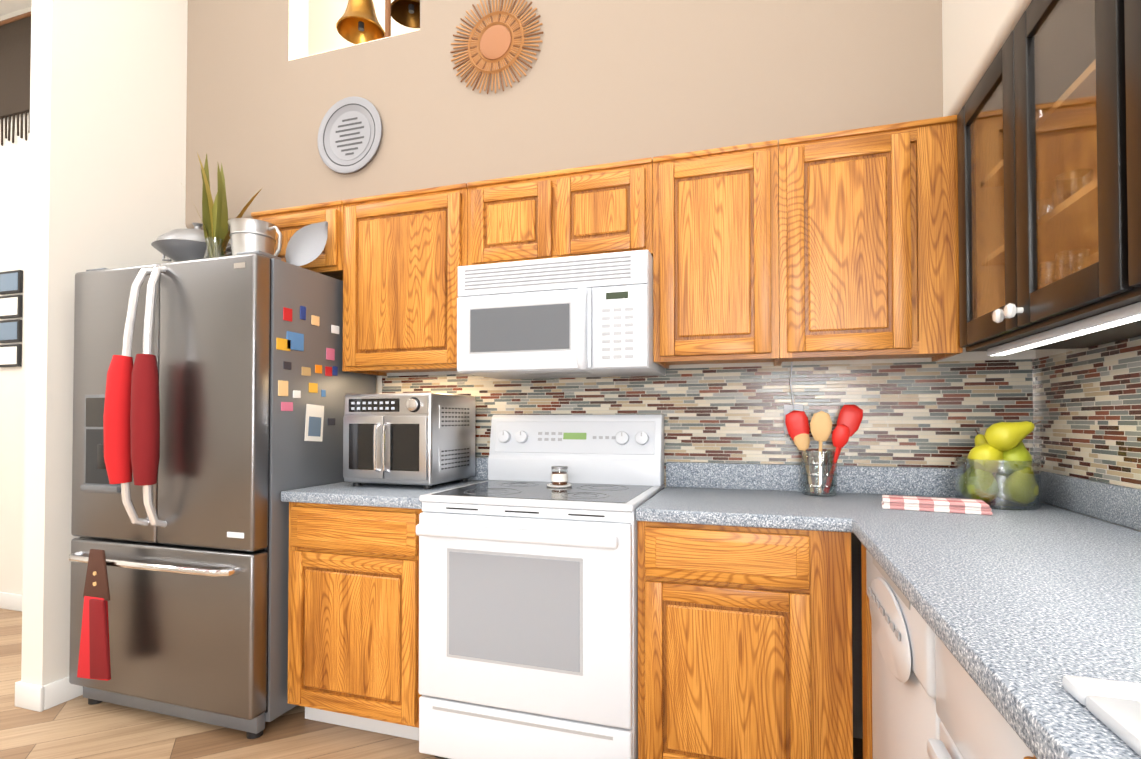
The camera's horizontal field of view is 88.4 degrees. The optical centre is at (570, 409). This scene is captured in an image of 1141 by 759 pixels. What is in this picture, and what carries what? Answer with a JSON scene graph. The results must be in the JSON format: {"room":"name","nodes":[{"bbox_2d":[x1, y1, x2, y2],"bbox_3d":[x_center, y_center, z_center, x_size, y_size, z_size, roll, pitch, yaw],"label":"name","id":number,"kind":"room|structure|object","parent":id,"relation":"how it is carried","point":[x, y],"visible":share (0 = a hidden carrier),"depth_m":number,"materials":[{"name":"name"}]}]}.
{"room":"kitchen","nodes":[
{"label":"kitchen","id":0,"kind":"room"},
{"bbox_2d":[0,0,31,15],"bbox_3d":[-2.494,-2.650,0.520,7.100,0.100,5.740,0,-1,18],"label":"ceiling","id":1,"kind":"structure","parent":0,"point":[8,6],"depth_m":3.70,"materials":[{"name":"white paint"}]},
{"bbox_2d":[336,0,384,44],"bbox_3d":[-0.985,-2.167,2.767,0.221,0.788,0.221,0,-1,18],"label":"bell","id":2,"kind":"object","parent":1,"relation":"hanging from","point":[357,23],"visible":0.92,"depth_m":2.77,"materials":[{"name":"gold metal"}]},
{"bbox_2d":[383,0,390,37],"bbox_3d":[-0.846,-2.121,2.724,0.040,0.881,0.040,0,-1,18],"label":"post","id":3,"kind":"object","parent":1,"relation":"hanging from","point":[387,18],"visible":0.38,"depth_m":2.71,"materials":[{"name":"brown wood"}]},
{"bbox_2d":[391,0,419,27],"bbox_3d":[-0.787,-2.254,2.904,0.214,0.608,0.214,0,-1,18],"label":"bell","id":4,"kind":"object","parent":1,"relation":"hanging from","point":[406,13],"visible":0.56,"depth_m":2.96,"materials":[{"name":"brown metal"}]},
{"bbox_2d":[308,0,419,55],"bbox_3d":[-1.344,-1.857,3.467,2.426,1.387,0.040,0,-1,18],"label":"window","id":5,"kind":"structure","parent":0,"point":[324,17],"depth_m":3.48,"materials":[{"name":"beige glass"}]},
{"bbox_2d":[0,608,862,758],"bbox_3d":[-2.185,1.266,1.407,7.100,0.100,7.500,0,-1,18],"label":"floor","id":6,"kind":"structure","parent":0,"point":[79,727],"depth_m":2.20,"materials":[{"name":"brown wood"}]},
{"bbox_2d":[21,0,187,685],"bbox_3d":[-2.101,-0.661,2.831,0.130,3.800,0.800,0,-1,18],"label":"wall pier","id":7,"kind":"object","parent":6,"relation":"on","point":[107,140],"visible":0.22,"depth_m":2.51,"materials":[{"name":"white paint"}]},
{"bbox_2d":[68,250,375,738],"bbox_3d":[-1.526,0.322,2.557,0.974,1.822,0.854,0,-1,18],"label":"fridge","id":8,"kind":"object","parent":6,"relation":"on","point":[209,394],"visible":0.94,"depth_m":2.24,"materials":[{"name":"grey metal"}]},
{"bbox_2d":[77,549,110,680],"bbox_3d":[-1.819,0.789,2.243,0.194,0.500,0.031,0,-1,18],"label":"towel","id":9,"kind":"object","parent":8,"relation":"hanging from","point":[94,651],"depth_m":2.23,"materials":[{"name":"red fabric"}]},
{"bbox_2d":[151,223,231,261],"bbox_3d":[-1.708,-0.712,2.683,0.428,0.285,0.344,0,-1,18],"label":"bowl","id":10,"kind":"object","parent":8,"relation":"on","point":[176,245],"visible":0.42,"depth_m":2.56,"materials":[{"name":"grey metal"}]},
{"bbox_2d":[190,154,260,258],"bbox_3d":[-1.491,-0.842,2.503,0.256,0.540,0.194,0,-1,18],"label":"vase","id":11,"kind":"object","parent":8,"relation":"on","point":[214,219],"visible":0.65,"depth_m":2.50,"materials":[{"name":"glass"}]},
{"bbox_2d":[228,218,281,255],"bbox_3d":[-1.315,-0.676,2.471,0.246,0.206,0.188,0,-1,18],"label":"pitcher","id":12,"kind":"object","parent":8,"relation":"on","point":[247,234],"visible":0.54,"depth_m":2.41,"materials":[{"name":"grey metal"}]},
{"bbox_2d":[285,221,327,265],"bbox_3d":[-1.127,-0.686,2.466,0.172,0.226,0.110,0,-1,18],"label":"decor","id":13,"kind":"object","parent":8,"relation":"on","point":[306,244],"visible":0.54,"depth_m":2.47,"materials":[{"name":"grey metal"}]},
{"bbox_2d":[287,502,422,740],"bbox_3d":[-0.714,0.795,2.433,0.600,0.871,0.612,0,-1,18],"label":"base cabinet","id":14,"kind":"object","parent":6,"relation":"on","point":[353,618],"visible":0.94,"depth_m":2.15,"materials":[{"name":"brown wood"}]},
{"bbox_2d":[281,457,487,508],"bbox_3d":[-0.719,0.288,2.452,0.618,0.140,0.634,0,-1,18],"label":"countertop","id":15,"kind":"structure","parent":14,"relation":"on","point":[342,493],"depth_m":2.22,"materials":[{"name":"stone"}]},
{"bbox_2d":[343,392,475,488],"bbox_3d":[-0.682,0.128,2.489,0.412,0.379,0.429,0,-1,18],"label":"toaster oven","id":16,"kind":"object","parent":15,"relation":"on","point":[426,440],"visible":1,"depth_m":2.33,"materials":[{"name":"silver metal"}]},
{"bbox_2d":[416,414,664,758],"bbox_3d":[-0.081,0.622,2.177,0.754,1.207,0.713,0,-1,18],"label":"range","id":17,"kind":"object","parent":6,"relation":"on","point":[528,613],"visible":1,"depth_m":1.92,"materials":[{"name":"white metal"}]},
{"bbox_2d":[547,466,571,487],"bbox_3d":[-0.043,0.261,2.284,0.100,0.080,0.100,0,-1,18],"label":"candle","id":18,"kind":"object","parent":17,"relation":"on","point":[559,478],"visible":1,"depth_m":2.26,"materials":[{"name":"white wax"}]},
{"bbox_2d":[638,521,852,758],"bbox_3d":[0.589,0.788,2.010,0.611,0.871,0.612,0,-1,18],"label":"base cabinet","id":19,"kind":"object","parent":6,"relation":"on","point":[744,642],"visible":0.98,"depth_m":1.72,"materials":[{"name":"brown wood"}]},
{"bbox_2d":[636,462,852,531],"bbox_3d":[0.584,0.281,2.026,0.600,0.140,0.640,0,-1,18],"label":"countertop","id":20,"kind":"structure","parent":19,"relation":"on","point":[723,494],"depth_m":2.01,"materials":[{"name":"stone"}]},
{"bbox_2d":[785,405,862,495],"bbox_3d":[0.927,0.147,2.139,0.268,0.329,0.125,0,-1,18],"label":"jar","id":21,"kind":"object","parent":20,"relation":"on","point":[850,417],"visible":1,"depth_m":2.13,"materials":[{"name":"clear glass"}]},
{"bbox_2d":[866,549,940,758],"bbox_3d":[0.979,0.780,1.175,0.632,0.857,0.618,0,-1,18],"label":"dishwasher","id":22,"kind":"object","parent":6,"relation":"on","point":[906,720],"visible":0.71,"depth_m":1.19,"materials":[{"name":"white metal"}]},
{"bbox_2d":[927,634,1033,758],"bbox_3d":[0.822,0.775,0.693,0.635,0.852,0.384,0,-1,18],"label":"base cabinet","id":23,"kind":"object","parent":6,"relation":"on","point":[974,724],"visible":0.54,"depth_m":0.82,"materials":[{"name":"white"}]},
{"bbox_2d":[1023,756,1036,758],"bbox_3d":[0.680,0.759,0.246,0.644,0.872,0.545,0,-1,18],"label":"base cabinet","id":24,"kind":"object","parent":6,"relation":"on","point":[1027,757],"depth_m":0.58,"materials":[{"name":"brown wood"}]},
{"bbox_2d":[841,466,1140,758],"bbox_3d":[0.798,0.257,0.612,0.681,0.140,3.198,0,-1,18],"label":"countertop","id":25,"kind":"structure","parent":24,"relation":"on","point":[1021,613],"depth_m":0.99,"materials":[{"name":"stone"}]},
{"bbox_2d":[881,495,992,514],"bbox_3d":[1.111,0.291,1.795,0.280,0.030,0.134,0,-1,27],"label":"towel","id":26,"kind":"object","parent":25,"relation":"on","point":[946,505],"visible":1,"depth_m":1.75,"materials":[{"name":"fabric"}]},
{"bbox_2d":[954,421,1041,509],"bbox_3d":[1.363,0.172,1.877,0.224,0.270,0.224,0,-1,18],"label":"bowl","id":27,"kind":"object","parent":25,"relation":"on","point":[999,449],"visible":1,"depth_m":1.82,"materials":[{"name":"clear glass"}]},
{"bbox_2d":[1062,675,1140,755],"bbox_3d":[0.640,0.139,0.130,0.555,0.280,0.820,0,-1,18],"label":"sink","id":28,"kind":"object","parent":25,"relation":"in","point":[1114,706],"visible":1,"depth_m":0.54,"materials":[{"name":"white ceramic"}]},
{"bbox_2d":[0,6,1035,738],"bbox_3d":[-1.555,-0.656,3.137,6.950,3.800,0.120,0,-1,18],"label":"wall","id":29,"kind":"structure","parent":0,"point":[14,180],"depth_m":3.69,"materials":[{"name":"white paint"}]},
{"bbox_2d":[0,317,21,342],"bbox_3d":[-3.542,-0.491,3.704,0.200,0.140,0.020,0,-1,18],"label":"picture frame","id":30,"kind":"object","parent":29,"relation":"attached to","point":[10,330],"depth_m":3.69,"materials":[{"name":"black"}]},
{"bbox_2d":[0,342,21,366],"bbox_3d":[-3.542,-0.336,3.701,0.200,0.140,0.020,0,-1,18],"label":"picture frame","id":31,"kind":"object","parent":29,"relation":"attached to","point":[11,354],"depth_m":3.68,"materials":[{"name":"black"}]},
{"bbox_2d":[0,592,21,611],"bbox_3d":[-3.472,1.203,3.657,3.005,0.100,0.014,0,-1,18],"label":"baseboard","id":32,"kind":"structure","parent":29,"relation":"attached to","point":[10,601],"depth_m":3.66,"materials":[{"name":"white wood"}]},
{"bbox_2d":[0,292,22,318],"bbox_3d":[-3.542,-0.647,3.706,0.200,0.140,0.020,0,-1,18],"label":"picture frame","id":33,"kind":"object","parent":29,"relation":"attached to","point":[11,306],"depth_m":3.69,"materials":[{"name":"black"}]},
{"bbox_2d":[0,270,22,293],"bbox_3d":[-3.542,-0.802,3.709,0.200,0.140,0.020,0,-1,18],"label":"picture frame","id":34,"kind":"object","parent":29,"relation":"attached to","point":[11,282],"depth_m":3.69,"materials":[{"name":"black"}]},
{"bbox_2d":[0,11,30,145],"bbox_3d":[-3.588,-2.082,3.733,0.620,0.792,0.038,0,-1,18],"label":"wall decor","id":35,"kind":"object","parent":29,"relation":"attached to","point":[15,52],"visible":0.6,"depth_m":3.70,"materials":[{"name":"brown fabric"}]},
{"bbox_2d":[15,681,34,708],"bbox_3d":[-2.169,1.188,2.796,0.045,0.100,0.780,0,-1,18],"label":"baseboard","id":36,"kind":"structure","parent":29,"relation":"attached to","point":[23,691],"depth_m":2.41,"materials":[{"name":"white wood"}]},
{"bbox_2d":[33,676,82,711],"bbox_3d":[-2.034,1.188,2.770,0.015,0.100,0.814,0,-1,18],"label":"baseboard","id":37,"kind":"structure","parent":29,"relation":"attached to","point":[33,697],"depth_m":2.43,"materials":[{"name":"white wood"}]},
{"bbox_2d":[251,200,343,280],"bbox_3d":[-1.197,-0.760,2.787,0.508,0.306,0.324,0,-1,18],"label":"upper cabinet","id":38,"kind":"object","parent":29,"relation":"attached to","point":[288,222],"visible":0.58,"depth_m":2.60,"materials":[{"name":"brown wood"}]},
{"bbox_2d":[342,183,467,375],"bbox_3d":[-0.665,-0.540,2.611,0.607,0.751,0.324,0,-1,18],"label":"upper cabinet","id":39,"kind":"object","parent":29,"relation":"attached to","point":[405,255],"visible":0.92,"depth_m":2.46,"materials":[{"name":"brown wood"}]},
{"bbox_2d":[467,157,652,265],"bbox_3d":[-0.015,-0.744,2.403,0.756,0.351,0.324,0,-1,18],"label":"upper cabinet","id":40,"kind":"object","parent":29,"relation":"attached to","point":[596,209],"visible":0.92,"depth_m":2.24,"materials":[{"name":"brown wood"}]},
{"bbox_2d":[457,250,664,378],"bbox_3d":[-0.034,-0.350,2.338,0.754,0.422,0.446,0,-1,18],"label":"microwave","id":41,"kind":"object","parent":40,"relation":"attached to","point":[591,315],"visible":1,"depth_m":2.16,"materials":[{"name":"white"}]},
{"bbox_2d":[382,359,1029,486],"bbox_3d":[0.338,0.083,2.438,2.640,0.499,0.017,0,-1,18],"label":"backsplash","id":42,"kind":"structure","parent":29,"relation":"attached to","point":[916,414],"depth_m":2.28,"materials":[{"name":"multicoloured tile"}]},
{"bbox_2d":[784,362,803,433],"bbox_3d":[0.860,-0.043,2.258,0.072,0.280,0.027,0,-1,18],"label":"electrical outlet plate","id":43,"kind":"object","parent":42,"relation":"attached to","point":[788,408],"visible":0.42,"depth_m":2.26,"materials":[{"name":"white plastic"}]},
{"bbox_2d":[653,140,778,368],"bbox_3d":[0.553,-0.547,2.216,0.433,0.751,0.324,0,-1,18],"label":"upper cabinet","id":44,"kind":"object","parent":29,"relation":"attached to","point":[715,262],"visible":1,"depth_m":2.06,"materials":[{"name":"brown wood"}]},
{"bbox_2d":[777,115,962,365],"bbox_3d":[1.018,-0.549,2.065,0.541,0.751,0.324,0,-1,18],"label":"upper cabinet","id":45,"kind":"object","parent":29,"relation":"attached to","point":[868,239],"visible":0.92,"depth_m":1.91,"materials":[{"name":"brown wood"}]},
{"bbox_2d":[185,0,942,238],"bbox_3d":[-0.180,-1.749,2.542,3.715,1.635,0.197,0,-1,18],"label":"wall","id":46,"kind":"structure","parent":0,"point":[605,81],"depth_m":2.40,"materials":[{"name":"beige paint"}]},
{"bbox_2d":[317,96,381,173],"bbox_3d":[-1.012,-1.254,2.687,0.350,0.350,0.019,0,-1,18],"label":"wall plate","id":47,"kind":"object","parent":46,"relation":"attached to","point":[349,135],"visible":0.96,"depth_m":2.68,"materials":[{"name":"silver metal"}]},
{"bbox_2d":[450,0,542,93],"bbox_3d":[-0.316,-1.542,2.466,0.427,0.427,0.018,0,-1,18],"label":"sunburst","id":48,"kind":"object","parent":46,"relation":"attached to","point":[495,41],"visible":1,"depth_m":2.46,"materials":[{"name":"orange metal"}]},
{"bbox_2d":[942,0,1031,116],"bbox_3d":[0.584,-1.800,-0.596,0.325,1.635,5.303,0,-1,18],"label":"wall","id":49,"kind":"structure","parent":0,"point":[975,34],"depth_m":1.72,"materials":[{"name":"white paint"}]},
{"bbox_2d":[1036,348,1140,531],"bbox_3d":[0.844,-0.717,-0.532,0.120,3.800,5.620,0,-1,18],"label":"wall","id":50,"kind":"structure","parent":0,"point":[1044,353],"depth_m":1.90,"materials":[{"name":"white paint"}]},
{"bbox_2d":[957,0,1140,355],"bbox_3d":[1.213,-0.561,1.328,0.322,0.750,0.955,0,-1,18],"label":"upper cabinet","id":51,"kind":"object","parent":50,"relation":"attached to","point":[1049,166],"depth_m":1.44,"materials":[{"name":"black paint"}]},
{"bbox_2d":[1026,336,1140,488],"bbox_3d":[1.114,-0.007,0.514,0.017,0.383,3.199,0,-1,18],"label":"backsplash","id":52,"kind":"structure","parent":50,"relation":"attached to","point":[1083,405],"depth_m":1.69,"materials":[{"name":"multicoloured tile"}]},
{"bbox_2d":[1081,0,1140,315],"bbox_3d":[0.966,-0.574,0.567,0.322,0.750,0.961,0,-1,18],"label":"upper cabinet","id":53,"kind":"object","parent":50,"relation":"attached to","point":[1110,29],"depth_m":1.03,"materials":[{"name":"black paint"}]}
]}

